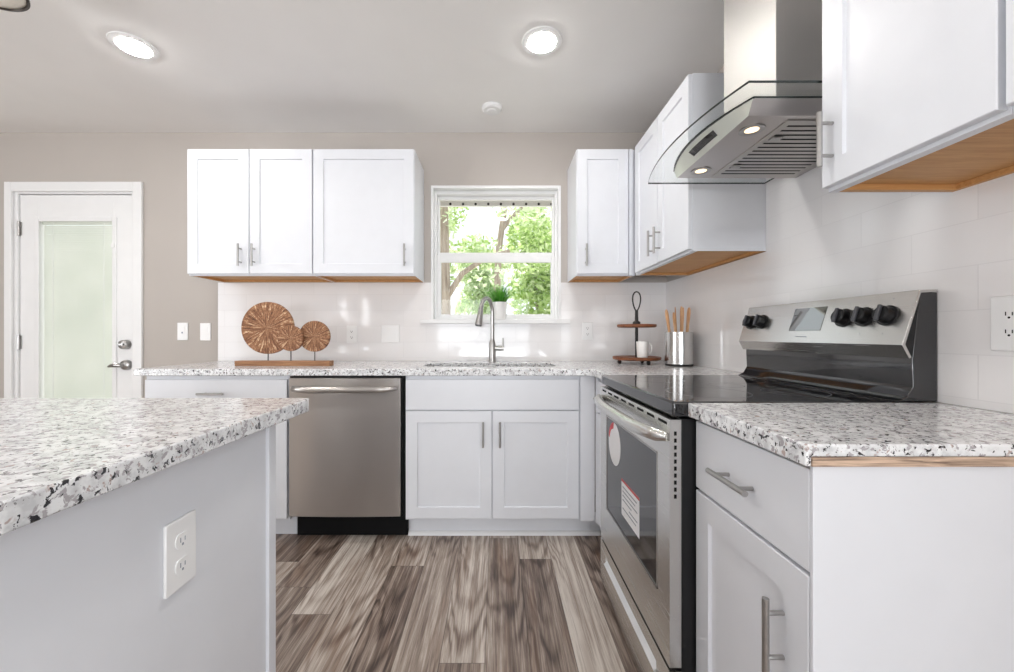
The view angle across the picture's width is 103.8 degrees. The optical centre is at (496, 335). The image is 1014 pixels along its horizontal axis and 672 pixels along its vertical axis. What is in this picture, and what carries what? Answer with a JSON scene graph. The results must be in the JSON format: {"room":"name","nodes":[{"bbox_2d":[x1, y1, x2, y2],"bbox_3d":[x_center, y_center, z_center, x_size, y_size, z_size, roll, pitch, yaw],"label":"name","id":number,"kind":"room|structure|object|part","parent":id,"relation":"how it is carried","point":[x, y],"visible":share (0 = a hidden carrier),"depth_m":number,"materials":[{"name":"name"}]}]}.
{"room":"kitchen","nodes":[
{"label":"kitchen","id":0,"kind":"room"},
{"bbox_2d":[0,133,666,397],"bbox_3d":[-2.088,-0.184,2.789,6.797,2.598,0.152,0,0,0],"label":"wall","id":1,"kind":"structure","parent":0,"point":[171,296],"depth_m":2.71,"materials":[{"name":"paint"}]},
{"bbox_2d":[4,182,142,397],"bbox_3d":[-2.877,0.024,2.752,0.932,2.131,0.216,0,0,0],"label":"door","id":2,"kind":"structure","parent":1,"relation":"in","point":[73,320],"depth_m":2.73,"materials":[{"name":"white paint"}]},
{"bbox_3d":[-2.883,0.000,2.723,0.559,1.620,0.010,0,0,0],"label":"lite frame","id":3,"kind":"part","parent":2,"relation":"part of","materials":[{"name":"white glass"}]},
{"bbox_2d":[42,222,111,397],"bbox_3d":[-2.883,0.001,2.745,0.498,1.569,0.014,0,0,0],"label":"glass panel","id":4,"kind":"object","parent":2,"relation":"attached to","point":[77,285],"depth_m":2.75,"materials":[{"name":"white glass"}]},
{"bbox_3d":[-2.552,0.203,2.685,0.111,0.071,0.081,0,0,0],"label":"lever handle","id":5,"kind":"part","parent":2,"relation":"part of","materials":[{"name":"silver metal"}]},
{"bbox_2d":[177,323,187,339],"bbox_3d":[-2.141,-0.025,2.708,0.071,0.119,0.009,0,0,0],"label":"dimmer switch","id":6,"kind":"object","parent":1,"relation":"attached to","point":[182,328],"visible":1,"depth_m":2.71,"materials":[{"name":"white plastic"}]},
{"bbox_2d":[200,323,210,340],"bbox_3d":[-1.986,-0.023,2.708,0.071,0.119,0.009,0,0,0],"label":"light switch","id":7,"kind":"object","parent":1,"relation":"attached to","point":[205,328],"visible":1,"depth_m":2.71,"materials":[{"name":"white plastic"}]},
{"bbox_2d":[187,149,331,281],"bbox_3d":[-1.487,-0.742,2.531,0.754,0.762,0.361,0,0,0],"label":"upper cabinet","id":8,"kind":"object","parent":1,"relation":"attached to","point":[250,212],"visible":0.93,"depth_m":2.40,"materials":[{"name":"white paint"}]},
{"bbox_3d":[-1.677,-0.744,2.398,0.370,0.749,0.018,0,0,0],"label":"door","id":9,"kind":"part","parent":8,"relation":"part of","materials":[{"name":"white paint"}]},
{"bbox_3d":[-1.537,-0.477,2.369,0.012,0.132,0.038,0,0,0],"label":"handle","id":10,"kind":"part","parent":8,"relation":"part of","materials":[{"name":"silver metal"}]},
{"bbox_3d":[-1.455,-0.477,2.369,0.012,0.132,0.038,0,0,0],"label":"handle","id":11,"kind":"part","parent":8,"relation":"part of","materials":[{"name":"silver metal"}]},
{"bbox_3d":[-1.300,-0.744,2.398,0.375,0.749,0.018,0,0,0],"label":"door","id":12,"kind":"part","parent":8,"relation":"part of","materials":[{"name":"white paint"}]},
{"bbox_2d":[313,149,423,281],"bbox_3d":[-0.803,-0.742,2.531,0.610,0.762,0.361,0,0,0],"label":"upper cabinet","id":13,"kind":"object","parent":1,"relation":"attached to","point":[368,204],"visible":1,"depth_m":2.40,"materials":[{"name":"white paint"}]},
{"bbox_3d":[-0.551,-0.477,2.369,0.012,0.132,0.038,0,0,0],"label":"handle","id":14,"kind":"part","parent":13,"relation":"part of","materials":[{"name":"silver metal"}]},
{"bbox_2d":[218,283,665,360],"bbox_3d":[-0.374,-0.092,2.708,3.046,0.533,0.009,0,0,0],"label":"tiled wall","id":15,"kind":"structure","parent":1,"relation":"attached to","point":[366,306],"depth_m":2.70,"materials":[{"name":"white tile"}]},
{"bbox_2d":[347,326,356,342],"bbox_3d":[-0.986,-0.005,2.700,0.071,0.119,0.008,0,0,0],"label":"outlet","id":16,"kind":"object","parent":15,"relation":"attached to","point":[351,330],"visible":1,"depth_m":2.70,"materials":[{"name":"white plastic"}]},
{"bbox_2d":[381,325,398,341],"bbox_3d":[-0.724,-0.010,2.699,0.122,0.119,0.009,0,0,0],"label":"double switch","id":17,"kind":"object","parent":15,"relation":"attached to","point":[389,333],"visible":1,"depth_m":2.70,"materials":[{"name":"white plastic"}]},
{"bbox_2d":[582,322,592,339],"bbox_3d":[0.615,-0.028,2.700,0.071,0.119,0.008,0,0,0],"label":"outlet","id":18,"kind":"object","parent":15,"relation":"attached to","point":[587,327],"visible":1,"depth_m":2.70,"materials":[{"name":"white plastic"}]},
{"bbox_2d":[420,185,569,323],"bbox_3d":[-0.013,-0.549,2.767,1.011,0.940,0.190,0,0,0],"label":"window","id":19,"kind":"structure","parent":1,"relation":"in","point":[439,193],"depth_m":2.75,"materials":[{"name":"white paint"}]},
{"bbox_3d":[-0.013,-0.092,2.718,1.011,0.027,0.091,0,0,0],"label":"sill","id":20,"kind":"part","parent":19,"relation":"part of","materials":[{"name":"white paint"}]},
{"bbox_3d":[-0.008,-0.762,2.812,0.818,0.427,0.025,0,0,0],"label":"sash","id":21,"kind":"part","parent":19,"relation":"part of","materials":[{"name":"white paint"}]},
{"bbox_3d":[-0.008,-0.342,2.783,0.818,0.434,0.028,0,0,0],"label":"sash","id":22,"kind":"part","parent":19,"relation":"part of","materials":[{"name":"white paint"}]},
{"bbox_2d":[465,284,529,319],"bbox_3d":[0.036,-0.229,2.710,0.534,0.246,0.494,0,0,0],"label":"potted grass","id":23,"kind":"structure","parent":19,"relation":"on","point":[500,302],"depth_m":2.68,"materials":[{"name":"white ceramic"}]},
{"bbox_2d":[493,302,507,319],"bbox_3d":[0.020,-0.165,2.720,0.107,0.119,0.107,0,0,0],"label":"pot","id":24,"kind":"object","parent":23,"relation":"attached to","point":[500,308],"depth_m":2.68,"materials":[{"name":"white ceramic"}]},
{"bbox_2d":[440,201,551,206],"bbox_3d":[0.000,-1.102,3.005,3.048,0.178,0.279,0,0,0],"label":"trim","id":25,"kind":"structure","parent":1,"relation":"attached to","point":[442,203],"depth_m":3.12,"materials":[{"name":"white paint"}]},
{"bbox_2d":[567,149,634,281],"bbox_3d":[0.658,-0.742,2.531,0.356,0.762,0.361,0,0,0],"label":"upper cabinet","id":26,"kind":"object","parent":1,"relation":"attached to","point":[600,182],"visible":1,"depth_m":2.40,"materials":[{"name":"white paint"}]},
{"bbox_3d":[0.533,-0.477,2.369,0.012,0.132,0.038,0,0,0],"label":"handle","id":27,"kind":"part","parent":26,"relation":"part of","materials":[{"name":"silver metal"}]},
{"bbox_2d":[0,0,723,132],"bbox_3d":[-2.088,-1.445,-2.200,6.797,0.127,10.130,0,0,0],"label":"ceiling","id":28,"kind":"structure","parent":0,"point":[222,66],"depth_m":2.04,"materials":[{"name":"paint"}]},
{"bbox_2d":[0,0,29,11],"bbox_3d":[-1.852,-1.313,1.410,0.256,0.137,0.256,0,0,0],"label":"flush light","id":29,"kind":"object","parent":28,"relation":"attached to","point":[7,5],"visible":1,"depth_m":1.51,"materials":[{"name":"white glass"}]},
{"bbox_3d":[-1.852,-1.288,1.410,0.241,0.086,0.241,0,0,0],"label":"lamp shade","id":30,"kind":"part","parent":29,"relation":"part of","materials":[{"name":"beige glass"}]},
{"bbox_2d":[106,31,159,59],"bbox_3d":[-1.735,-1.373,1.900,0.190,0.017,0.190,0,0,0],"label":"recessed light","id":31,"kind":"object","parent":28,"relation":"in","point":[129,44],"visible":1,"depth_m":1.88,"materials":[{"name":"white paint"}]},
{"bbox_2d":[482,101,501,115],"bbox_3d":[-0.030,-1.367,2.410,0.122,0.027,0.122,0,0,0],"label":"smoke detector","id":32,"kind":"object","parent":28,"relation":"attached to","point":[491,108],"visible":1,"depth_m":2.38,"materials":[{"name":"white plastic"}]},
{"bbox_2d":[522,26,561,55],"bbox_3d":[0.211,-1.373,1.869,0.190,0.017,0.190,0,0,0],"label":"recessed light","id":33,"kind":"object","parent":28,"relation":"in","point":[545,40],"visible":1,"depth_m":1.85,"materials":[{"name":"white paint"}]},
{"bbox_2d":[276,520,639,671],"bbox_3d":[-2.098,1.090,-2.721,6.553,0.001,11.172,0,0,0],"label":"floor","id":34,"kind":"structure","parent":0,"point":[345,603],"depth_m":1.61,"materials":[{"name":"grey wood"}]},
{"bbox_2d":[0,425,275,671],"bbox_3d":[-1.048,0.650,-0.018,0.951,0.878,2.098,0,0,0],"label":"kitchen island","id":35,"kind":"object","parent":34,"relation":"on","point":[171,569],"visible":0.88,"depth_m":0.68,"materials":[{"name":"white paint"}]},
{"bbox_2d":[0,398,308,535],"bbox_3d":[-1.047,0.193,-0.017,1.055,0.036,2.253,0,0,0],"label":"island countertop","id":36,"kind":"structure","parent":35,"relation":"on","point":[57,455],"depth_m":0.69,"materials":[{"name":"stone"}]},
{"bbox_2d":[163,510,195,598],"bbox_3d":[-0.578,0.396,0.726,0.006,0.127,0.070,0,0,0],"label":"outlet","id":37,"kind":"object","parent":35,"relation":"attached to","point":[179,528],"depth_m":0.72,"materials":[{"name":"white plastic"}]},
{"bbox_2d":[175,530,189,548],"bbox_3d":[-0.574,0.373,0.726,0.002,0.025,0.032,0,0,0],"label":"socket","id":38,"kind":"object","parent":35,"relation":"attached to","point":[182,537],"depth_m":0.72,"materials":[{"name":"white plastic"}]},
{"bbox_2d":[175,555,189,574],"bbox_3d":[-0.574,0.419,0.726,0.002,0.025,0.032,0,0,0],"label":"socket","id":39,"kind":"object","parent":35,"relation":"attached to","point":[182,562],"depth_m":0.72,"materials":[{"name":"white plastic"}]},
{"bbox_3d":[-0.578,0.650,1.016,0.008,0.878,0.030,0,0,0],"label":"corner trim","id":40,"kind":"part","parent":35,"relation":"part of","materials":[{"name":"white paint"}]},
{"bbox_2d":[145,376,297,533],"bbox_3d":[-1.474,0.651,2.379,0.760,0.877,0.666,0,0,0],"label":"base cabinet","id":41,"kind":"object","parent":34,"relation":"on","point":[155,386],"visible":0.29,"depth_m":2.08,"materials":[{"name":"white paint"}]},
{"bbox_3d":[-1.483,0.305,2.065,0.137,0.012,0.038,0,0,0],"label":"handle","id":42,"kind":"part","parent":41,"relation":"part of","materials":[{"name":"silver metal"}]},
{"bbox_3d":[-1.474,0.312,2.093,0.744,0.158,0.018,0,0,0],"label":"drawer","id":43,"kind":"part","parent":41,"relation":"part of","materials":[{"name":"white paint"}]},
{"bbox_3d":[-1.287,0.681,2.093,0.370,0.564,0.018,0,0,0],"label":"door","id":44,"kind":"part","parent":41,"relation":"part of","materials":[{"name":"white paint"}]},
{"bbox_2d":[289,376,407,534],"bbox_3d":[-0.787,0.651,2.354,0.604,0.871,0.691,0,0,0],"label":"dishwasher","id":45,"kind":"object","parent":34,"relation":"on","point":[347,453],"visible":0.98,"depth_m":2.07,"materials":[{"name":"silver metal"}]},
{"bbox_3d":[-0.796,0.277,2.044,0.557,0.034,0.071,0,0,0],"label":"handle","id":46,"kind":"part","parent":45,"relation":"part of","materials":[{"name":"metal"}]},
{"bbox_3d":[-0.785,1.025,2.172,0.599,0.124,0.015,0,0,0],"label":"kick plate","id":47,"kind":"part","parent":45,"relation":"part of","materials":[{"name":"black metal"}]},
{"bbox_2d":[406,376,600,535],"bbox_3d":[0.062,0.651,2.379,1.090,0.877,0.666,0,0,0],"label":"base cabinet","id":48,"kind":"object","parent":34,"relation":"on","point":[486,455],"visible":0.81,"depth_m":2.08,"materials":[{"name":"white paint"}]},
{"bbox_2d":[133,361,758,378],"bbox_3d":[-0.371,0.193,2.221,3.038,0.036,0.964,0,0,0],"label":"countertop","id":49,"kind":"structure","parent":48,"relation":"on","point":[597,369],"depth_m":2.07,"materials":[{"name":"stone"}]},
{"bbox_2d":[235,302,333,365],"bbox_3d":[-1.220,-0.009,2.285,0.541,0.366,0.057,0,0,0],"label":"disc sculpture","id":50,"kind":"object","parent":49,"relation":"on","point":[268,328],"visible":1,"depth_m":2.28,"materials":[{"name":"brown wood"}]},
{"bbox_2d":[475,296,503,361],"bbox_3d":[-0.059,-0.037,2.549,0.090,0.424,0.247,0,0,44],"label":"faucet","id":51,"kind":"object","parent":49,"relation":"on","point":[493,348],"visible":0.98,"depth_m":2.59,"materials":[{"name":"silver metal"}]},
{"bbox_3d":[-0.065,-0.105,2.546,0.025,0.287,0.163,0,0,30],"label":"spout","id":52,"kind":"part","parent":51,"relation":"part of","materials":[{"name":"silver metal"}]},
{"bbox_3d":[0.015,0.060,2.606,0.061,0.084,0.032,0,0,0],"label":"lever","id":53,"kind":"part","parent":51,"relation":"part of","materials":[{"name":"silver metal"}]},
{"bbox_2d":[613,291,661,364],"bbox_3d":[0.856,-0.048,2.438,0.284,0.446,0.284,0,0,0],"label":"tiered tray","id":54,"kind":"object","parent":49,"relation":"on","point":[636,324],"visible":0.96,"depth_m":2.42,"materials":[{"name":"brown wood"}]},
{"bbox_3d":[0.856,0.024,2.438,0.046,0.226,0.046,0,0,0],"label":"post","id":55,"kind":"part","parent":54,"relation":"part of","materials":[{"name":"black metal"}]},
{"bbox_3d":[0.856,-0.177,2.438,0.057,0.187,0.021,0,0,0],"label":"loop handle","id":56,"kind":"part","parent":54,"relation":"part of","materials":[{"name":"black metal"}]},
{"bbox_2d":[617,324,656,327],"bbox_3d":[0.856,-0.057,2.438,0.231,0.019,0.231,0,0,0],"label":"tray","id":57,"kind":"object","parent":54,"relation":"on","point":[619,325],"depth_m":2.35,"materials":[{"name":"brown wood"}]},
{"bbox_2d":[613,355,661,360],"bbox_3d":[0.856,0.141,2.438,0.284,0.020,0.284,0,0,0],"label":"tray","id":58,"kind":"object","parent":54,"relation":"on","point":[623,357],"depth_m":2.35,"materials":[{"name":"brown wood"}]},
{"bbox_2d":[636,341,652,357],"bbox_3d":[0.872,0.086,2.357,0.090,0.096,0.070,0,0,31],"label":"mug","id":59,"kind":"object","parent":54,"relation":"on","point":[641,346],"visible":0.98,"depth_m":2.34,"materials":[{"name":"white ceramic"}]},
{"bbox_2d":[665,332,693,366],"bbox_3d":[1.041,0.079,2.276,0.152,0.192,0.152,0,0,0],"label":"utensil holder","id":60,"kind":"object","parent":49,"relation":"on","point":[679,346],"visible":0.99,"depth_m":2.21,"materials":[{"name":"metal"}]},
{"bbox_2d":[665,310,670,331],"bbox_3d":[0.994,0.005,2.286,0.056,0.305,0.010,0,0,0],"label":"wooden utensil","id":61,"kind":"object","parent":60,"relation":"in","point":[666,311],"visible":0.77,"depth_m":2.28,"materials":[{"name":"brown wood"}]},
{"bbox_2d":[673,312,675,331],"bbox_3d":[1.011,0.013,2.251,0.044,0.287,0.010,0,0,-16],"label":"wooden utensil","id":62,"kind":"object","parent":60,"relation":"in","point":[674,318],"visible":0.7,"depth_m":2.25,"materials":[{"name":"brown wood"}]},
{"bbox_2d":[680,306,681,331],"bbox_3d":[1.067,-0.006,2.303,0.016,0.324,0.029,0,0,26],"label":"wooden utensil","id":63,"kind":"object","parent":60,"relation":"in","point":[681,306],"visible":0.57,"depth_m":2.31,"materials":[{"name":"brown wood"}]},
{"bbox_2d":[681,307,683,331],"bbox_3d":[1.050,-0.001,2.253,0.013,0.314,0.029,0,0,0],"label":"wooden utensil","id":64,"kind":"object","parent":60,"relation":"in","point":[683,307],"visible":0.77,"depth_m":2.25,"materials":[{"name":"brown wood"}]},
{"bbox_2d":[686,308,690,331],"bbox_3d":[1.084,-0.001,2.268,0.036,0.314,0.011,0,0,12],"label":"wooden utensil","id":65,"kind":"object","parent":60,"relation":"in","point":[688,309],"visible":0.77,"depth_m":2.26,"materials":[{"name":"brown wood"}]},
{"bbox_3d":[-0.253,0.680,2.093,0.451,0.565,0.018,0,0,0],"label":"door","id":66,"kind":"part","parent":48,"relation":"part of","materials":[{"name":"white paint"}]},
{"bbox_3d":[-0.072,0.516,2.065,0.012,0.132,0.038,0,0,0],"label":"handle","id":67,"kind":"part","parent":48,"relation":"part of","materials":[{"name":"silver metal"}]},
{"bbox_3d":[0.015,0.516,2.065,0.012,0.132,0.038,0,0,0],"label":"handle","id":68,"kind":"part","parent":48,"relation":"part of","materials":[{"name":"silver metal"}]},
{"bbox_3d":[0.051,1.079,2.168,1.067,0.020,0.019,0,0,0],"label":"shoe moulding","id":69,"kind":"part","parent":48,"relation":"part of","materials":[{"name":"white paint"}]},
{"bbox_3d":[0.203,0.680,2.093,0.452,0.565,0.018,0,0,0],"label":"door","id":70,"kind":"part","parent":48,"relation":"part of","materials":[{"name":"white paint"}]},
{"bbox_2d":[593,377,605,528],"bbox_3d":[0.811,0.651,1.911,0.671,0.877,0.343,0,0,0],"label":"base cabinet","id":71,"kind":"object","parent":34,"relation":"on","point":[598,382],"visible":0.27,"depth_m":2.04,"materials":[{"name":"white paint"}]},
{"bbox_3d":[0.524,0.681,1.896,0.018,0.564,0.302,0,0,0],"label":"door","id":72,"kind":"part","parent":71,"relation":"part of","materials":[{"name":"white paint"}]},
{"bbox_3d":[0.524,0.312,1.896,0.018,0.158,0.302,0,0,0],"label":"drawer","id":73,"kind":"part","parent":71,"relation":"part of","materials":[{"name":"white paint"}]},
{"bbox_2d":[594,289,937,671],"bbox_3d":[0.766,0.485,1.384,0.762,1.208,0.699,0,0,0],"label":"range","id":74,"kind":"object","parent":34,"relation":"on","point":[883,346],"visible":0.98,"depth_m":1.18,"materials":[{"name":"silver metal"}]},
{"bbox_3d":[0.424,0.269,1.384,0.078,0.037,0.671,0,0,0],"label":"handle","id":75,"kind":"part","parent":74,"relation":"part of","materials":[{"name":"metal"}]},
{"bbox_3d":[0.466,0.968,1.384,0.030,0.178,0.692,0,0,0],"label":"storage drawer","id":76,"kind":"part","parent":74,"relation":"part of","materials":[{"name":"metal"}]},
{"bbox_3d":[0.466,0.545,1.384,0.030,0.648,0.692,0,0,0],"label":"oven door","id":77,"kind":"part","parent":74,"relation":"part of","materials":[{"name":"metal"}]},
{"bbox_3d":[1.067,-0.054,1.684,0.040,0.057,0.058,0,0,0],"label":"knob","id":78,"kind":"part","parent":74,"relation":"part of","materials":[{"name":"black plastic"}]},
{"bbox_2d":[602,375,898,416],"bbox_3d":[0.754,0.193,1.384,0.593,0.040,0.699,0,0,0],"label":"cooktop","id":79,"kind":"object","parent":74,"relation":"in","point":[658,395],"depth_m":1.25,"materials":[{"name":"black glass"}]},
{"bbox_3d":[1.067,-0.054,1.615,0.040,0.057,0.058,0,0,0],"label":"knob","id":80,"kind":"part","parent":74,"relation":"part of","materials":[{"name":"black plastic"}]},
{"bbox_3d":[1.100,-0.029,1.384,0.093,0.180,0.699,0,0,0],"label":"control panel","id":81,"kind":"part","parent":74,"relation":"part of","materials":[{"name":"metal"}]},
{"bbox_3d":[1.067,-0.054,1.234,0.040,0.057,0.058,0,0,0],"label":"knob","id":82,"kind":"part","parent":74,"relation":"part of","materials":[{"name":"black plastic"}]},
{"bbox_3d":[1.067,-0.054,1.166,0.040,0.057,0.058,0,0,0],"label":"knob","id":83,"kind":"part","parent":74,"relation":"part of","materials":[{"name":"black plastic"}]},
{"bbox_3d":[1.067,-0.054,1.096,0.040,0.057,0.058,0,0,0],"label":"knob","id":84,"kind":"part","parent":74,"relation":"part of","materials":[{"name":"black plastic"}]},
{"bbox_2d":[696,421,1013,671],"bbox_3d":[0.812,0.651,0.840,0.672,0.877,0.384,0,0,0],"label":"base cabinet","id":85,"kind":"object","parent":34,"relation":"on","point":[800,568],"visible":0.9,"depth_m":0.65,"materials":[{"name":"white paint"}]},
{"bbox_3d":[0.495,0.309,0.841,0.038,0.012,0.137,0,0,0],"label":"handle","id":86,"kind":"part","parent":85,"relation":"part of","materials":[{"name":"silver metal"}]},
{"bbox_3d":[0.524,0.306,0.842,0.018,0.170,0.373,0,0,0],"label":"drawer","id":87,"kind":"part","parent":85,"relation":"part of","materials":[{"name":"white paint"}]},
{"bbox_3d":[0.524,0.681,0.843,0.018,0.564,0.372,0,0,0],"label":"door","id":88,"kind":"part","parent":85,"relation":"part of","materials":[{"name":"white paint"}]},
{"bbox_3d":[0.495,0.538,0.714,0.038,0.132,0.012,0,0,0],"label":"handle","id":89,"kind":"part","parent":85,"relation":"part of","materials":[{"name":"silver metal"}]},
{"bbox_2d":[688,403,1013,466],"bbox_3d":[0.822,0.193,0.835,0.653,0.036,0.395,0,0,0],"label":"countertop","id":90,"kind":"structure","parent":85,"relation":"on","point":[806,434],"depth_m":0.73,"materials":[{"name":"stone"}]},
{"bbox_3d":[0.832,0.651,0.651,0.633,0.877,0.006,0,0,0],"label":"panel","id":91,"kind":"part","parent":85,"relation":"part of","materials":[{"name":"white paint"}]},
{"bbox_2d":[666,65,1013,413],"bbox_3d":[1.234,-0.184,-2.200,0.152,2.598,9.825,0,0,0],"label":"wall","id":92,"kind":"structure","parent":0,"point":[669,278],"depth_m":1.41,"materials":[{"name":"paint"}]},
{"bbox_2d":[635,73,765,275],"bbox_3d":[0.969,-0.742,2.052,0.376,0.762,0.701,0,0,0],"label":"upper cabinet","id":93,"kind":"object","parent":92,"relation":"attached to","point":[681,229],"visible":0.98,"depth_m":1.75,"materials":[{"name":"white paint"}]},
{"bbox_3d":[0.828,-0.744,2.198,0.018,0.749,0.328,0,0,0],"label":"door","id":94,"kind":"part","parent":93,"relation":"part of","materials":[{"name":"white paint"}]},
{"bbox_3d":[0.800,-0.477,2.073,0.038,0.132,0.012,0,0,0],"label":"handle","id":95,"kind":"part","parent":93,"relation":"part of","materials":[{"name":"silver metal"}]},
{"bbox_3d":[0.800,-0.477,1.996,0.038,0.132,0.012,0,0,0],"label":"handle","id":96,"kind":"part","parent":93,"relation":"part of","materials":[{"name":"silver metal"}]},
{"bbox_3d":[0.828,-0.744,1.867,0.018,0.749,0.325,0,0,0],"label":"door","id":97,"kind":"part","parent":93,"relation":"part of","materials":[{"name":"white paint"}]},
{"bbox_2d":[648,0,821,183],"bbox_3d":[0.869,-0.989,1.347,0.559,0.784,0.676,0,0,0],"label":"range hood","id":98,"kind":"object","parent":92,"relation":"attached to","point":[766,128],"visible":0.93,"depth_m":1.25,"materials":[{"name":"silver metal"}]},
{"bbox_2d":[695,169,706,172],"bbox_3d":[0.749,-0.602,1.461,0.038,0.002,0.038,0,0,-8],"label":"lamp","id":99,"kind":"object","parent":98,"relation":"on","point":[696,170],"depth_m":1.46,"materials":[{"name":"white"}]},
{"bbox_2d":[744,127,759,132],"bbox_3d":[0.749,-0.602,1.169,0.038,0.002,0.038,0,0,38],"label":"lamp","id":100,"kind":"object","parent":98,"relation":"on","point":[746,129],"depth_m":1.17,"materials":[{"name":"white glass"}]},
{"bbox_2d":[816,0,1013,192],"bbox_3d":[0.969,-0.742,0.827,0.376,0.762,0.358,0,0,0],"label":"upper cabinet","id":101,"kind":"object","parent":92,"relation":"attached to","point":[914,91],"visible":1,"depth_m":0.83,"materials":[{"name":"white paint"}]},
{"bbox_3d":[0.800,-0.477,0.970,0.038,0.132,0.012,0,0,0],"label":"handle","id":102,"kind":"part","parent":101,"relation":"part of","materials":[{"name":"silver metal"}]},
{"bbox_2d":[990,295,1013,350],"bbox_3d":[1.145,-0.027,0.886,0.008,0.124,0.071,0,0,0],"label":"outlet","id":103,"kind":"object","parent":92,"relation":"attached to","point":[1001,307],"visible":1,"depth_m":0.90,"materials":[{"name":"white plastic"}]},
{"bbox_2d":[1000,308,1013,319],"bbox_3d":[1.142,-0.046,0.886,0.002,0.025,0.032,0,0,0],"label":"socket","id":104,"kind":"object","parent":103,"relation":"attached to","point":[1005,313],"depth_m":0.89,"materials":[{"name":"white plastic"}]},
{"bbox_2d":[1000,326,1013,337],"bbox_3d":[1.142,-0.007,0.886,0.002,0.025,0.032,0,0,0],"label":"socket","id":105,"kind":"object","parent":103,"relation":"attached to","point":[1005,331],"depth_m":0.89,"materials":[{"name":"white plastic"}]},
{"bbox_2d":[1006,0,1013,112],"bbox_3d":[0.988,-0.742,0.456,0.338,0.762,0.381,0,0,0],"label":"upper cabinet","id":106,"kind":"object","parent":92,"relation":"attached to","point":[1009,3],"visible":1,"depth_m":0.64,"materials":[{"name":"white paint"}]},
{"label":"outside","id":107,"kind":"structure","parent":0,"visible":0},
{"bbox_3d":[0.000,1.725,20.489,45.720,0.254,35.222,0,0,0],"label":"ground","id":108,"kind":"structure","parent":107,"visible":0},
{"bbox_2d":[450,252,455,284],"bbox_3d":[-2.567,-1.511,14.326,2.345,6.222,1.736,0,0,0],"label":"tree","id":109,"kind":"object","parent":108,"relation":"on","point":[452,269],"visible":0.02,"depth_m":14.17,"materials":[{"name":"green plant"}]},
{"bbox_2d":[454,233,505,313],"bbox_3d":[-0.764,-1.458,17.355,2.350,6.117,1.754,0,0,0],"label":"tree","id":110,"kind":"object","parent":108,"relation":"on","point":[471,302],"visible":0.41,"depth_m":17.05,"materials":[{"name":"green plant"}]},
{"bbox_2d":[440,207,551,313],"bbox_3d":[-0.085,-0.944,7.135,2.547,5.082,1.955,0,0,0],"label":"shade tree","id":111,"kind":"object","parent":108,"relation":"on","point":[446,228],"visible":0.4,"depth_m":6.59,"materials":[{"name":"green plant"}]},
{"bbox_2d":[448,207,551,297],"bbox_3d":[0.018,-1.453,10.566,3.611,6.102,1.320,0,0,0],"label":"forked tree","id":112,"kind":"object","parent":108,"relation":"on","point":[503,224],"visible":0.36,"depth_m":10.48,"materials":[{"name":"green plant"}]},
{"bbox_2d":[505,207,551,313],"bbox_3d":[1.441,-1.626,14.335,2.369,6.452,1.682,0,0,0],"label":"tree","id":113,"kind":"object","parent":108,"relation":"on","point":[538,296],"visible":0.48,"depth_m":13.97,"materials":[{"name":"green plant"}]}
]}

